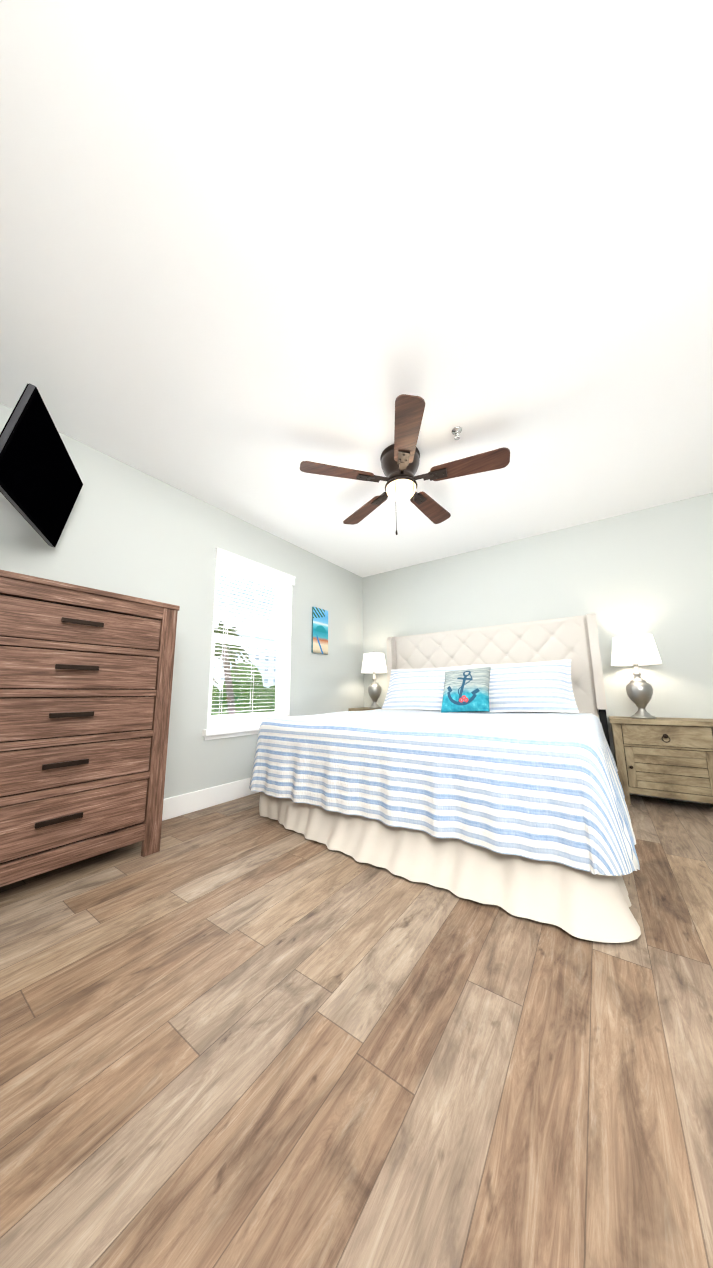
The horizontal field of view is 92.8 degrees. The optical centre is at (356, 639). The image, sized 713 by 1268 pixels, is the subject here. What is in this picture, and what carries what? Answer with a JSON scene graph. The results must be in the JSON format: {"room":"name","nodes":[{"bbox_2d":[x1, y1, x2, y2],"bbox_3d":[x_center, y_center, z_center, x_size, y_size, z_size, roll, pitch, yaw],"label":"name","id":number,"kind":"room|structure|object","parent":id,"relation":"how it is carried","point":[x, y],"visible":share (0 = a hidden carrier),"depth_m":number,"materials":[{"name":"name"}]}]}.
{"room":"bedroom","nodes":[
{"label":"bedroom","id":0,"kind":"room"},
{"bbox_2d":[0,403,363,798],"bbox_3d":[-1.283,0.068,2.741,0.160,2.440,4.550,-7,-11,35],"label":"wall","id":1,"kind":"structure","parent":0,"point":[128,530],"depth_m":2.60,"materials":[{"name":"grey paint"}]},
{"bbox_2d":[0,383,82,547],"bbox_3d":[-1.596,-0.797,1.632,0.754,0.428,0.580,-7,-11,35],"label":"wall-mounted tv","id":2,"kind":"object","parent":1,"relation":"attached to","point":[41,484],"visible":1,"depth_m":1.56,"materials":[{"name":"black plastic"}]},
{"bbox_2d":[162,778,259,820],"bbox_3d":[-1.205,1.194,2.506,0.016,0.140,4.534,-7,-11,35],"label":"baseboard","id":3,"kind":"structure","parent":1,"relation":"attached to","point":[180,805],"depth_m":2.57,"materials":[{"name":"white wood"}]},
{"bbox_2d":[202,560,291,740],"bbox_3d":[-0.965,0.070,3.145,0.200,1.555,0.950,-7,-11,35],"label":"window unit","id":4,"kind":"structure","parent":1,"relation":"in","point":[218,731],"depth_m":3.21,"materials":[{"name":"white"}]},
{"bbox_2d":[207,547,295,724],"bbox_3d":[-0.933,0.004,3.133,0.082,1.463,0.916,-7,-11,35],"label":"window blinds","id":5,"kind":"object","parent":4,"relation":"attached to","point":[230,558],"visible":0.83,"depth_m":3.10,"materials":[{"name":"white plastic"}]},
{"bbox_2d":[311,606,327,654],"bbox_3d":[-0.413,-0.102,3.857,0.021,0.516,0.259,-7,-11,35],"label":"picture","id":6,"kind":"object","parent":1,"relation":"attached to","point":[319,645],"visible":0.9,"depth_m":3.84,"materials":[{"name":"fabric"}]},
{"bbox_2d":[0,792,712,1267],"bbox_3d":[0.448,1.129,1.346,4.370,0.120,4.870,-7,-11,35],"label":"floor","id":7,"kind":"structure","parent":0,"point":[240,1032],"depth_m":0.79,"materials":[{"name":"brown wood"}]},
{"bbox_2d":[0,570,179,886],"bbox_3d":[-1.534,0.442,1.725,0.492,1.390,0.942,-7,-11,35],"label":"dresser","id":8,"kind":"object","parent":7,"relation":"on","point":[86,676],"visible":1,"depth_m":1.64,"materials":[{"name":"brown wood"}]},
{"bbox_2d":[348,707,381,710],"bbox_3d":[0.181,1.163,4.087,0.430,0.670,0.361,-7,-11,35],"label":"nightstand","id":9,"kind":"object","parent":7,"relation":"on","point":[359,709],"depth_m":4.06,"materials":[{"name":"brown wood"}]},
{"bbox_2d":[361,651,386,708],"bbox_3d":[0.218,0.480,4.133,0.324,0.690,0.324,-7,-11,35],"label":"lamp","id":10,"kind":"object","parent":9,"relation":"on","point":[373,663],"visible":1,"depth_m":4.05,"materials":[{"name":"white fabric"}]},
{"bbox_2d":[249,613,640,942],"bbox_3d":[0.653,0.506,2.705,2.245,1.530,2.230,-7,-11,35],"label":"bed","id":11,"kind":"object","parent":7,"relation":"on","point":[478,764],"visible":1,"depth_m":1.73,"materials":[{"name":"fabric"}]},
{"bbox_2d":[609,716,712,804],"bbox_3d":[2.357,0.925,2.583,0.638,0.635,0.351,-7,-11,35],"label":"nightstand","id":12,"kind":"object","parent":7,"relation":"on","point":[671,758],"visible":1,"depth_m":2.48,"materials":[{"name":"brown wood"}]},
{"bbox_2d":[611,633,661,718],"bbox_3d":[2.275,0.281,2.752,0.324,0.690,0.324,-7,-11,35],"label":"lamp","id":13,"kind":"object","parent":12,"relation":"on","point":[634,650],"visible":1,"depth_m":2.68,"materials":[{"name":"white fabric"}]},
{"bbox_2d":[0,0,712,577],"bbox_3d":[0.426,-1.400,1.743,4.370,0.120,4.870,-7,-11,35],"label":"ceiling","id":14,"kind":"structure","parent":0,"point":[254,254],"depth_m":1.24,"materials":[{"name":"white paint"}]},
{"bbox_2d":[300,394,509,534],"bbox_3d":[0.331,-0.937,2.285,1.294,0.623,1.261,-7,-11,35],"label":"ceiling fan","id":15,"kind":"object","parent":14,"relation":"attached to","point":[400,458],"visible":1,"depth_m":2.16,"materials":[{"name":"brown wood"}]},
{"bbox_2d":[451,427,461,439],"bbox_3d":[0.616,-1.260,2.081,0.064,0.054,0.064,-7,-11,35],"label":"sprinkler","id":16,"kind":"object","parent":14,"relation":"attached to","point":[456,431],"visible":1,"depth_m":2.07,"materials":[{"name":"silver metal"}]},
{"bbox_2d":[363,493,712,762],"bbox_3d":[1.795,0.152,3.447,4.370,2.440,0.160,-7,-11,35],"label":"wall","id":17,"kind":"structure","parent":0,"point":[647,571],"depth_m":3.10,"materials":[{"name":"grey paint"}]},
{"bbox_2d":[630,793,712,804],"bbox_3d":[1.754,1.277,3.197,4.050,0.140,0.016,-7,-11,35],"label":"baseboard","id":18,"kind":"structure","parent":17,"relation":"attached to","point":[671,799],"depth_m":2.67,"materials":[{"name":"white wood"}]},
{"label":"outside","id":19,"kind":"structure","parent":0,"visible":0},
{"bbox_2d":[211,568,276,714],"bbox_3d":[-2.616,-7.533,32.411,33.400,29.300,100.000,-7,-11,35],"label":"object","id":20,"kind":"structure","parent":19,"point":[233,679],"depth_m":40.39,"materials":[{"name":"clear glass"}]}
]}

